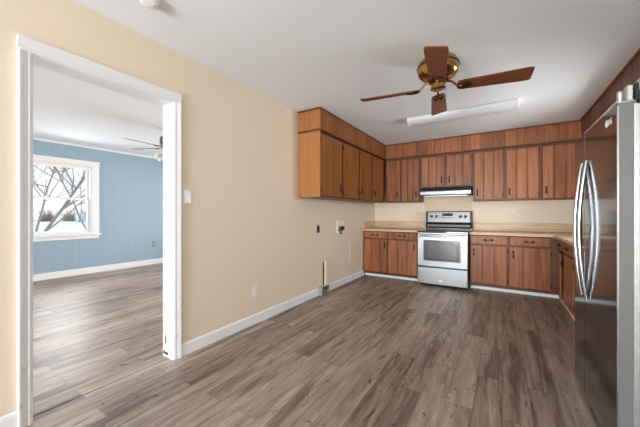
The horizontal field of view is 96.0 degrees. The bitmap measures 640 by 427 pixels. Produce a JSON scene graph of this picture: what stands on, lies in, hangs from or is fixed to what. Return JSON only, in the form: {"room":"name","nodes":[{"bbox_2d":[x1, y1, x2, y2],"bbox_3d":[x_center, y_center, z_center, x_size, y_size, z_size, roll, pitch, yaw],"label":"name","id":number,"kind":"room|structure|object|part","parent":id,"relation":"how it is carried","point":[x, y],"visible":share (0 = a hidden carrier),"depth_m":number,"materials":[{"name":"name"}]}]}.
{"room":"kitchen","nodes":[
{"label":"kitchen","id":0,"kind":"room"},
{"bbox_2d":[33,140,162,274],"bbox_3d":[-5.466,-0.070,4.566,0.120,2.540,9.680,0,0,32],"label":"wall","id":1,"kind":"structure","parent":0,"point":[130,186],"depth_m":6.17,"materials":[{"name":"blue paint"}]},
{"bbox_2d":[33,154,101,241],"bbox_3d":[-4.884,-0.273,5.440,0.170,1.545,1.230,0,0,32],"label":"window","id":2,"kind":"structure","parent":1,"relation":"in","point":[92,175],"depth_m":5.74,"materials":[{"name":"white paint"}]},
{"bbox_3d":[-4.888,0.031,5.443,0.034,0.676,0.878,0,0,32],"label":"sash","id":3,"kind":"part","parent":2,"relation":"part of","materials":[{"name":"clear glass"}]},
{"bbox_2d":[33,160,90,169],"bbox_3d":[-4.854,-0.904,5.422,0.040,0.068,0.880,0,0,32],"label":"roller blind","id":4,"kind":"object","parent":2,"relation":"attached to","point":[34,162],"visible":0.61,"depth_m":5.40,"materials":[{"name":"white fabric"}]},
{"bbox_3d":[-4.845,-0.884,5.416,0.014,0.028,0.870,0,0,32],"label":"rail","id":5,"kind":"part","parent":4,"relation":"part of","materials":[{"name":"white plastic"}]},
{"bbox_3d":[-4.842,0.420,5.414,0.070,0.030,1.230,0,0,32],"label":"sill","id":6,"kind":"part","parent":2,"relation":"part of","materials":[{"name":"white paint"}]},
{"bbox_3d":[-4.922,-0.601,5.464,0.034,0.676,0.878,0,0,32],"label":"sash","id":7,"kind":"part","parent":2,"relation":"part of","materials":[{"name":"clear glass"}]},
{"bbox_2d":[33,137,161,159],"bbox_3d":[-5.403,-1.323,4.526,0.030,0.034,9.680,0,0,32],"label":"trim","id":8,"kind":"structure","parent":1,"relation":"attached to","point":[39,139],"depth_m":5.75,"materials":[{"name":"white paint"}]},
{"bbox_2d":[33,258,162,280],"bbox_3d":[-5.409,1.140,4.530,0.014,0.120,9.680,0,0,32],"label":"baseboard","id":9,"kind":"structure","parent":1,"relation":"attached to","point":[44,276],"depth_m":5.81,"materials":[{"name":"white paint"}]},
{"bbox_2d":[0,0,374,416],"bbox_3d":[-1.484,-0.070,2.050,0.140,2.540,9.680,0,0,32],"label":"wall","id":10,"kind":"structure","parent":0,"point":[246,224],"depth_m":2.68,"materials":[{"name":"beige paint"}]},
{"bbox_2d":[0,411,17,426],"bbox_3d":[-2.842,1.147,-0.243,0.014,0.105,4.353,0,0,32],"label":"baseboard","id":11,"kind":"structure","parent":10,"relation":"attached to","point":[11,419],"depth_m":1.57,"materials":[{"name":"white paint"}]},
{"bbox_2d":[17,34,181,426],"bbox_3d":[-1.480,0.103,2.040,0.169,2.193,0.960,0,0,32],"label":"door frame","id":12,"kind":"structure","parent":10,"relation":"in","point":[30,52],"depth_m":1.83,"materials":[{"name":"white paint"}]},
{"bbox_2d":[183,189,190,203],"bbox_3d":[-1.130,-0.145,2.461,0.020,0.118,0.075,0,0,32],"label":"light switch","id":13,"kind":"object","parent":10,"relation":"attached to","point":[186,193],"visible":1,"depth_m":2.46,"materials":[{"name":"white plastic"}]},
{"bbox_2d":[182,288,318,356],"bbox_3d":[-0.597,1.147,3.311,0.014,0.105,2.130,0,0,32],"label":"baseboard","id":14,"kind":"structure","parent":10,"relation":"attached to","point":[190,346],"depth_m":2.96,"materials":[{"name":"white paint"}]},
{"bbox_2d":[253,285,257,296],"bbox_3d":[-0.706,0.850,3.143,0.009,0.118,0.075,0,0,32],"label":"outlet","id":15,"kind":"object","parent":10,"relation":"attached to","point":[255,288],"visible":1,"depth_m":3.14,"materials":[{"name":"beige plastic"}]},
{"bbox_2d":[298,130,341,198],"bbox_3d":[0.034,-0.630,3.967,0.379,0.837,0.616,0,0,32],"label":"upper cabinet","id":16,"kind":"object","parent":10,"relation":"attached to","point":[319,153],"visible":1,"depth_m":3.75,"materials":[{"name":"brown wood"}]},
{"bbox_3d":[-0.140,-0.630,3.724,0.344,0.837,0.019,0,0,32],"label":"panel","id":17,"kind":"part","parent":16,"relation":"part of","materials":[{"name":"brown wood"}]},
{"bbox_3d":[0.161,-0.626,3.894,0.016,0.785,0.555,0,0,32],"label":"door","id":18,"kind":"part","parent":16,"relation":"part of","materials":[{"name":"orange wood"}]},
{"bbox_2d":[318,284,329,295],"bbox_3d":[0.057,1.137,4.288,0.075,0.125,0.210,0,0,32],"label":"air vent","id":19,"kind":"object","parent":10,"relation":"in","point":[323,289],"visible":0.95,"depth_m":4.26,"materials":[{"name":"metal"}]},
{"bbox_2d":[323,261,327,284],"bbox_3d":[0.084,0.901,4.371,0.032,0.345,0.110,0,0,32],"label":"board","id":20,"kind":"object","parent":10,"relation":"attached to","point":[325,264],"visible":1,"depth_m":4.35,"materials":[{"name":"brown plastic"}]},
{"bbox_2d":[337,220,344,233],"bbox_3d":[0.353,0.226,4.787,0.057,0.232,0.230,0,0,32],"label":"washer box","id":21,"kind":"object","parent":10,"relation":"attached to","point":[340,223],"visible":1,"depth_m":4.77,"materials":[{"name":"beige plastic"}]},
{"bbox_2d":[297,107,385,161],"bbox_3d":[0.583,-1.195,4.853,0.360,0.290,2.733,0,0,32],"label":"soffit","id":22,"kind":"object","parent":10,"relation":"attached to","point":[318,118],"depth_m":4.00,"materials":[{"name":"orange wood"}]},
{"bbox_3d":[-0.141,-1.201,3.724,0.344,0.278,0.020,0,0,32],"label":"panel","id":23,"kind":"part","parent":22,"relation":"part of","materials":[{"name":"brown wood"}]},
{"bbox_3d":[0.500,-1.063,4.724,0.358,0.026,2.424,0,0,32],"label":"moulding","id":24,"kind":"part","parent":22,"relation":"part of","materials":[{"name":"brown wood"}]},
{"bbox_2d":[329,270,363,289],"bbox_3d":[0.473,1.147,5.004,0.014,0.105,1.435,0,0,32],"label":"baseboard","id":25,"kind":"structure","parent":10,"relation":"attached to","point":[354,276],"depth_m":4.96,"materials":[{"name":"white paint"}]},
{"bbox_2d":[324,141,371,201],"bbox_3d":[0.497,-0.630,4.699,0.379,0.837,1.116,0,0,32],"label":"upper cabinet","id":26,"kind":"object","parent":10,"relation":"attached to","point":[356,163],"visible":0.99,"depth_m":4.53,"materials":[{"name":"brown wood"}]},
{"bbox_3d":[0.478,-0.626,4.397,0.016,0.785,0.525,0,0,32],"label":"door","id":27,"kind":"part","parent":26,"relation":"part of","materials":[{"name":"orange wood"}]},
{"bbox_3d":[0.774,-0.626,4.865,0.016,0.785,0.483,0,0,32],"label":"door","id":28,"kind":"part","parent":26,"relation":"part of","materials":[{"name":"orange wood"}]},
{"bbox_2d":[349,243,350,261],"bbox_3d":[0.533,0.690,5.108,0.004,0.340,0.045,0,0,32],"label":"wall strip","id":29,"kind":"object","parent":10,"relation":"attached to","point":[349,243],"visible":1,"depth_m":5.10,"materials":[{"name":"beige plastic"}]},
{"bbox_2d":[363,221,374,228],"bbox_3d":[1.008,0.224,5.845,0.020,0.143,0.600,0,0,32],"label":"backsplash","id":30,"kind":"structure","parent":10,"relation":"attached to","point":[366,224],"depth_m":5.77,"materials":[{"name":"laminate"}]},
{"bbox_2d":[362,154,384,202],"bbox_3d":[0.977,-0.630,5.459,0.379,0.837,0.680,0,0,32],"label":"upper cabinet","id":31,"kind":"object","parent":10,"relation":"attached to","point":[378,164],"visible":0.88,"depth_m":5.34,"materials":[{"name":"brown wood"}]},
{"bbox_3d":[1.072,-0.626,5.336,0.016,0.785,0.503,0,0,32],"label":"door","id":32,"kind":"part","parent":31,"relation":"part of","materials":[{"name":"orange wood"}]},
{"bbox_2d":[27,263,599,426],"bbox_3d":[-1.911,1.250,2.320,8.530,0.100,9.920,0,0,32],"label":"floor","id":33,"kind":"structure","parent":0,"point":[370,351],"depth_m":2.32,"materials":[{"name":"brown wood"}]},
{"bbox_2d":[363,231,417,278],"bbox_3d":[1.432,0.766,5.542,1.056,0.868,0.659,0,0,32],"label":"base cabinet","id":34,"kind":"object","parent":33,"relation":"on","point":[384,252],"visible":0.94,"depth_m":5.28,"materials":[{"name":"brown wood"}]},
{"bbox_3d":[1.043,0.402,5.449,0.462,0.120,0.016,0,0,32],"label":"drawer","id":35,"kind":"part","parent":34,"relation":"part of","materials":[{"name":"red wood"}]},
{"bbox_3d":[1.043,0.790,5.449,0.462,0.604,0.017,0,0,32],"label":"door","id":36,"kind":"part","parent":34,"relation":"part of","materials":[{"name":"red wood"}]},
{"bbox_2d":[365,272,417,280],"bbox_3d":[1.331,1.179,5.370,1.043,0.042,0.011,0,0,32],"label":"baseboard","id":37,"kind":"structure","parent":34,"relation":"attached to","point":[372,274],"depth_m":5.35,"materials":[{"name":"white paint"}]},
{"bbox_2d":[362,221,425,232],"bbox_3d":[1.437,0.241,5.544,1.066,0.179,0.652,0,0,32],"label":"countertop","id":38,"kind":"structure","parent":34,"relation":"on","point":[389,226],"depth_m":5.66,"materials":[{"name":"laminate"}]},
{"bbox_3d":[1.478,0.402,5.174,0.510,0.120,0.016,0,0,32],"label":"drawer","id":39,"kind":"part","parent":34,"relation":"part of","materials":[{"name":"red wood"}]},
{"bbox_3d":[1.478,0.790,5.174,0.510,0.604,0.017,0,0,32],"label":"door","id":40,"kind":"part","parent":34,"relation":"part of","materials":[{"name":"red wood"}]},
{"bbox_2d":[417,211,472,289],"bbox_3d":[2.142,0.580,4.930,0.770,1.240,0.806,0,0,32],"label":"range","id":41,"kind":"object","parent":33,"relation":"on","point":[443,252],"visible":0.98,"depth_m":4.69,"materials":[{"name":"white metal"}]},
{"bbox_3d":[1.944,0.374,4.616,0.698,0.026,0.063,0,0,32],"label":"handle","id":42,"kind":"part","parent":41,"relation":"part of","materials":[{"name":"metal"}]},
{"bbox_3d":[1.960,0.595,4.637,0.430,0.260,0.001,0,0,32],"label":"glass","id":43,"kind":"part","parent":41,"relation":"part of","materials":[{"name":"grey glass"}]},
{"bbox_3d":[1.971,1.021,4.660,0.758,0.278,0.044,0,0,32],"label":"storage drawer","id":44,"kind":"part","parent":41,"relation":"part of","materials":[{"name":"metal"}]},
{"bbox_3d":[1.971,0.607,4.660,0.758,0.530,0.044,0,0,32],"label":"oven door","id":45,"kind":"part","parent":41,"relation":"part of","materials":[{"name":"metal"}]},
{"bbox_3d":[1.973,0.328,4.663,0.758,0.023,0.036,0,0,32],"label":"rail","id":46,"kind":"part","parent":41,"relation":"part of","materials":[{"name":"metal"}]},
{"bbox_2d":[417,229,471,233],"bbox_3d":[2.138,0.300,4.923,0.766,0.028,0.672,0,0,32],"label":"cooktop","id":47,"kind":"object","parent":41,"relation":"in","point":[425,231],"depth_m":4.77,"materials":[{"name":"metal"}]},
{"bbox_3d":[2.323,0.065,5.217,0.702,0.180,0.028,0,0,32],"label":"control panel","id":48,"kind":"part","parent":41,"relation":"part of","materials":[{"name":"metal"}]},
{"bbox_2d":[470,234,557,294],"bbox_3d":[3.014,0.766,4.542,1.120,0.868,0.659,0,0,32],"label":"base cabinet","id":49,"kind":"object","parent":33,"relation":"on","point":[520,263],"visible":0.94,"depth_m":4.27,"materials":[{"name":"brown wood"}]},
{"bbox_3d":[2.608,0.411,4.460,0.484,0.127,0.016,0,0,32],"label":"drawer","id":50,"kind":"part","parent":49,"relation":"part of","materials":[{"name":"red wood"}]},
{"bbox_3d":[2.608,0.797,4.460,0.484,0.590,0.017,0,0,32],"label":"door","id":51,"kind":"part","parent":49,"relation":"part of","materials":[{"name":"red wood"}]},
{"bbox_2d":[471,285,558,297],"bbox_3d":[2.915,1.179,4.369,1.120,0.042,0.011,0,0,32],"label":"baseboard","id":52,"kind":"structure","parent":49,"relation":"attached to","point":[472,286],"depth_m":4.34,"materials":[{"name":"white paint"}]},
{"bbox_3d":[3.045,0.411,4.184,0.482,0.127,0.016,0,0,32],"label":"drawer","id":53,"kind":"part","parent":49,"relation":"part of","materials":[{"name":"red wood"}]},
{"bbox_3d":[3.045,0.797,4.184,0.482,0.590,0.017,0,0,32],"label":"door","id":54,"kind":"part","parent":49,"relation":"part of","materials":[{"name":"red wood"}]},
{"bbox_2d":[557,239,574,315],"bbox_3d":[3.253,0.766,3.376,0.686,0.868,1.160,0,0,32],"label":"base cabinet","id":55,"kind":"object","parent":33,"relation":"on","point":[565,252],"visible":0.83,"depth_m":3.41,"materials":[{"name":"brown wood"}]},
{"bbox_3d":[3.143,0.797,3.784,0.017,0.590,0.410,0,0,35],"label":"door","id":56,"kind":"part","parent":55,"relation":"part of","materials":[{"name":"red wood"}]},
{"bbox_3d":[3.152,0.411,3.778,0.016,0.127,0.410,0,0,32],"label":"drawer","id":57,"kind":"part","parent":55,"relation":"part of","materials":[{"name":"red wood"}]},
{"bbox_3d":[2.862,0.411,3.319,0.016,0.127,0.605,0,0,32],"label":"drawer","id":58,"kind":"part","parent":55,"relation":"part of","materials":[{"name":"red wood"}]},
{"bbox_3d":[2.862,0.797,3.319,0.017,0.590,0.605,0,0,32],"label":"door","id":59,"kind":"part","parent":55,"relation":"part of","materials":[{"name":"red wood"}]},
{"bbox_2d":[561,300,574,320],"bbox_3d":[2.746,1.179,3.053,0.011,0.042,2.395,0,0,32],"label":"baseboard","id":60,"kind":"structure","parent":33,"relation":"on","point":[561,300],"depth_m":3.54,"materials":[{"name":"white paint"}]},
{"bbox_2d":[574,261,574,317],"bbox_3d":[2.635,0.766,2.399,0.686,0.868,1.150,0,0,32],"label":"base cabinet","id":61,"kind":"object","parent":33,"relation":"on","point":[574,261],"visible":0.07,"depth_m":3.00,"materials":[{"name":"brown wood"}]},
{"bbox_2d":[469,222,572,245],"bbox_3d":[2.668,0.241,3.424,1.724,0.179,2.920,0,0,32],"label":"countertop","id":62,"kind":"structure","parent":61,"relation":"on","point":[563,232],"depth_m":4.54,"materials":[{"name":"laminate"}]},
{"bbox_2d":[573,82,639,426],"bbox_3d":[1.940,0.300,1.517,0.865,1.800,0.907,0,0,32],"label":"refrigerator","id":63,"kind":"object","parent":33,"relation":"on","point":[606,210],"visible":1,"depth_m":1.43,"materials":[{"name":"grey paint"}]},
{"bbox_3d":[1.702,0.102,1.897,0.056,0.863,0.022,0,0,32],"label":"handle","id":64,"kind":"part","parent":63,"relation":"part of","materials":[{"name":"metal"}]},
{"bbox_3d":[1.786,0.321,1.979,0.006,1.669,0.290,0,0,32],"label":"door","id":65,"kind":"part","parent":63,"relation":"part of","materials":[{"name":"metal"}]},
{"bbox_3d":[1.638,0.102,1.796,0.056,0.863,0.022,0,0,32],"label":"handle","id":66,"kind":"part","parent":63,"relation":"part of","materials":[{"name":"metal"}]},
{"bbox_3d":[1.543,0.321,1.593,0.006,1.669,0.606,0,0,32],"label":"door","id":67,"kind":"part","parent":63,"relation":"part of","materials":[{"name":"metal"}]},
{"bbox_3d":[1.382,0.325,1.335,0.008,1.650,0.003,0,0,32],"label":"edge trim","id":68,"kind":"part","parent":63,"relation":"part of","materials":[{"name":"metal"}]},
{"bbox_3d":[1.429,0.325,1.305,0.010,1.650,0.004,0,0,32],"label":"edge trim","id":69,"kind":"part","parent":63,"relation":"part of","materials":[{"name":"metal"}]},
{"bbox_2d":[33,0,639,156],"bbox_3d":[-1.911,-1.400,2.320,8.530,0.120,9.920,0,0,32],"label":"ceiling","id":70,"kind":"structure","parent":0,"point":[331,55],"depth_m":2.47,"materials":[{"name":"white paint"}]},
{"bbox_2d":[123,136,162,160],"bbox_3d":[-2.451,-1.088,4.581,1.245,0.504,1.212,0,0,32],"label":"ceiling fan","id":71,"kind":"object","parent":70,"relation":"hanging from","point":[159,155],"visible":0.27,"depth_m":4.51,"materials":[{"name":"grey metal"}]},
{"bbox_3d":[-2.611,-0.908,4.606,0.135,0.144,0.127,0,0,32],"label":"lamp shade","id":72,"kind":"part","parent":71,"relation":"part of","materials":[{"name":"white glass"}]},
{"bbox_3d":[-2.428,-0.908,4.448,0.127,0.144,0.135,0,0,32],"label":"lamp shade","id":73,"kind":"part","parent":71,"relation":"part of","materials":[{"name":"white glass"}]},
{"bbox_2d":[138,0,161,9],"bbox_3d":[-1.059,-1.316,1.787,0.140,0.048,0.140,0,0,32],"label":"smoke detector","id":74,"kind":"object","parent":70,"relation":"attached to","point":[150,4],"visible":1,"depth_m":1.79,"materials":[{"name":"white plastic"}]},
{"bbox_2d":[360,46,534,115],"bbox_3d":[1.007,-1.160,2.460,1.034,0.360,1.034,0,0,-22],"label":"ceiling fan","id":75,"kind":"object","parent":70,"relation":"hanging from","point":[439,65],"visible":1,"depth_m":2.32,"materials":[{"name":"brown wood"}]},
{"bbox_3d":[0.632,-1.070,2.621,0.520,0.040,0.154,0,0,23],"label":"blade","id":76,"kind":"part","parent":75,"relation":"part of","materials":[{"name":"brown wood"}]},
{"bbox_3d":[0.845,-1.070,2.085,0.154,0.040,0.520,0,0,23],"label":"blade","id":77,"kind":"part","parent":75,"relation":"part of","materials":[{"name":"brown wood"}]},
{"bbox_3d":[1.168,-1.070,2.834,0.154,0.040,0.520,0,0,23],"label":"blade","id":78,"kind":"part","parent":75,"relation":"part of","materials":[{"name":"brown wood"}]},
{"bbox_3d":[1.381,-1.070,2.298,0.520,0.040,0.154,0,0,23],"label":"blade","id":79,"kind":"part","parent":75,"relation":"part of","materials":[{"name":"brown wood"}]},
{"bbox_2d":[407,98,518,126],"bbox_3d":[1.826,-1.292,3.779,1.290,0.096,0.234,0,0,32],"label":"fluorescent light","id":80,"kind":"object","parent":70,"relation":"attached to","point":[508,105],"visible":1,"depth_m":3.66,"materials":[{"name":"white plastic"}]},
{"bbox_2d":[375,162,573,249],"bbox_3d":[0.706,-0.070,6.462,8.530,2.540,0.120,0,0,32],"label":"wall","id":81,"kind":"structure","parent":0,"point":[530,211],"depth_m":4.88,"materials":[{"name":"beige paint"}]},
{"bbox_2d":[375,221,425,228],"bbox_3d":[1.614,0.224,5.806,1.046,0.143,0.020,0,0,32],"label":"backsplash","id":82,"kind":"structure","parent":81,"relation":"attached to","point":[378,224],"depth_m":5.78,"materials":[{"name":"laminate"}]},
{"bbox_2d":[386,157,423,202],"bbox_3d":[1.636,-0.630,5.599,0.655,0.837,0.344,0,0,32],"label":"upper cabinet","id":83,"kind":"object","parent":81,"relation":"attached to","point":[402,175],"visible":0.98,"depth_m":5.48,"materials":[{"name":"brown wood"}]},
{"bbox_3d":[1.419,-0.624,5.584,0.268,0.779,0.017,0,0,32],"label":"door","id":84,"kind":"part","parent":83,"relation":"part of","materials":[{"name":"red wood"}]},
{"bbox_3d":[1.695,-0.624,5.410,0.310,0.779,0.017,0,0,32],"label":"door","id":85,"kind":"part","parent":83,"relation":"part of","materials":[{"name":"red wood"}]},
{"bbox_2d":[420,151,472,188],"bbox_3d":[2.279,-0.755,5.193,0.864,0.587,0.344,0,0,32],"label":"upper cabinet","id":86,"kind":"object","parent":81,"relation":"attached to","point":[454,169],"visible":0.95,"depth_m":5.07,"materials":[{"name":"brown wood"}]},
{"bbox_3d":[2.031,-0.749,5.197,0.390,0.529,0.017,0,0,32],"label":"door","id":87,"kind":"part","parent":86,"relation":"part of","materials":[{"name":"red wood"}]},
{"bbox_2d":[420,186,472,196],"bbox_3d":[2.260,-0.384,5.151,0.810,0.152,0.422,0,0,32],"label":"range hood","id":88,"kind":"object","parent":86,"relation":"attached to","point":[456,191],"visible":1,"depth_m":4.98,"materials":[{"name":"metal"}]},
{"bbox_3d":[2.393,-0.749,4.969,0.387,0.529,0.017,0,0,32],"label":"door","id":89,"kind":"part","parent":86,"relation":"part of","materials":[{"name":"red wood"}]},
{"bbox_2d":[425,196,471,229],"bbox_3d":[2.362,0.035,5.341,0.810,0.730,0.006,0,0,32],"label":"backsplash","id":90,"kind":"structure","parent":81,"relation":"attached to","point":[459,203],"depth_m":5.33,"materials":[{"name":"beige paint"}]},
{"bbox_2d":[386,120,581,159],"bbox_3d":[2.592,-1.195,5.010,2.902,0.290,0.321,0,0,32],"label":"soffit","id":91,"kind":"object","parent":81,"relation":"attached to","point":[567,131],"depth_m":4.71,"materials":[{"name":"red wood"}]},
{"bbox_3d":[2.513,-1.329,4.881,2.872,0.022,0.020,0,0,32],"label":"crown moulding","id":92,"kind":"part","parent":91,"relation":"part of","materials":[{"name":"brown wood"}]},
{"bbox_3d":[2.513,-1.063,4.883,2.874,0.026,0.018,0,0,32],"label":"moulding","id":93,"kind":"part","parent":91,"relation":"part of","materials":[{"name":"brown wood"}]},
{"bbox_2d":[473,144,540,201],"bbox_3d":[3.030,-0.630,4.718,0.911,0.837,0.344,0,0,32],"label":"upper cabinet","id":94,"kind":"object","parent":81,"relation":"attached to","point":[513,173],"visible":1,"depth_m":4.58,"materials":[{"name":"brown wood"}]},
{"bbox_3d":[2.767,-0.624,4.732,0.406,0.779,0.017,0,0,32],"label":"door","id":95,"kind":"part","parent":94,"relation":"part of","materials":[{"name":"red wood"}]},
{"bbox_3d":[3.149,-0.624,4.491,0.414,0.779,0.017,0,0,32],"label":"door","id":96,"kind":"part","parent":94,"relation":"part of","materials":[{"name":"red wood"}]},
{"bbox_2d":[511,208,515,214],"bbox_3d":[3.219,-0.040,4.798,0.072,0.116,0.009,0,0,32],"label":"outlet","id":97,"kind":"object","parent":81,"relation":"attached to","point":[513,210],"visible":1,"depth_m":4.79,"materials":[{"name":"beige plastic"}]},
{"bbox_2d":[473,222,572,232],"bbox_3d":[3.434,0.224,4.655,1.705,0.143,0.020,0,0,32],"label":"backsplash","id":98,"kind":"structure","parent":81,"relation":"attached to","point":[488,226],"depth_m":4.70,"materials":[{"name":"laminate"}]},
{"bbox_2d":[541,141,576,199],"bbox_3d":[3.750,-0.630,4.263,0.792,0.837,0.344,0,0,32],"label":"upper cabinet","id":99,"kind":"object","parent":81,"relation":"attached to","point":[557,159],"visible":0.56,"depth_m":4.25,"materials":[{"name":"brown wood"}]},
{"bbox_2d":[580,48,639,135],"bbox_3d":[2.807,-1.232,2.355,0.351,0.216,4.580,0,0,32],"label":"soffit","id":100,"kind":"object","parent":81,"relation":"attached to","point":[630,73],"depth_m":2.96,"materials":[{"name":"brown wood"}]},
{"label":"outside","id":101,"kind":"structure","parent":0,"visible":0},
{"bbox_2d":[33,220,85,231],"bbox_3d":[-38.380,1.725,30.168,82.879,0.150,110.000,0,0,32],"label":"ground","id":102,"kind":"structure","parent":101,"point":[62,225],"depth_m":39.60,"materials":[{"name":"white snow"}]},
{"bbox_2d":[34,209,56,221],"bbox_3d":[-56.191,0.258,59.290,3.448,2.932,4.059,0,0,32],"label":"bare shrub","id":103,"kind":"object","parent":102,"relation":"on","point":[45,218],"visible":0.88,"depth_m":59.09,"materials":[{"name":"brown plant"}]},
{"bbox_2d":[33,165,84,231],"bbox_3d":[-14.473,-2.979,15.275,4.250,9.343,7.725,0,0,37],"label":"bare tree","id":104,"kind":"object","parent":102,"relation":"on","point":[53,171],"visible":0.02,"depth_m":15.32,"materials":[{"name":"grey plant"}]},
{"bbox_2d":[33,165,85,228],"bbox_3d":[-10.403,-2.591,12.211,6.267,8.564,7.937,0,0,13],"label":"bare tree","id":105,"kind":"object","parent":102,"relation":"on","point":[61,179],"visible":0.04,"depth_m":12.45,"materials":[{"name":"grey plant"}]},
{"bbox_2d":[44,166,85,230],"bbox_3d":[-6.564,-2.194,8.041,4.824,7.790,5.836,0,0,44],"label":"bare tree","id":106,"kind":"object","parent":102,"relation":"on","point":[67,203],"visible":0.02,"depth_m":7.75,"materials":[{"name":"grey plant"}]},
{"bbox_2d":[58,210,76,220],"bbox_3d":[-53.466,0.286,61.384,3.037,2.875,3.618,0,0,32],"label":"bare shrub","id":107,"kind":"object","parent":102,"relation":"on","point":[72,216],"visible":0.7,"depth_m":61.20,"materials":[{"name":"brown plant"}]},
{"bbox_2d":[78,215,85,221],"bbox_3d":[-45.899,0.950,55.985,1.650,1.400,3.820,0,0,-40],"label":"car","id":108,"kind":"object","parent":102,"relation":"on","point":[83,217],"visible":0.45,"depth_m":54.67,"materials":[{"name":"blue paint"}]}
]}

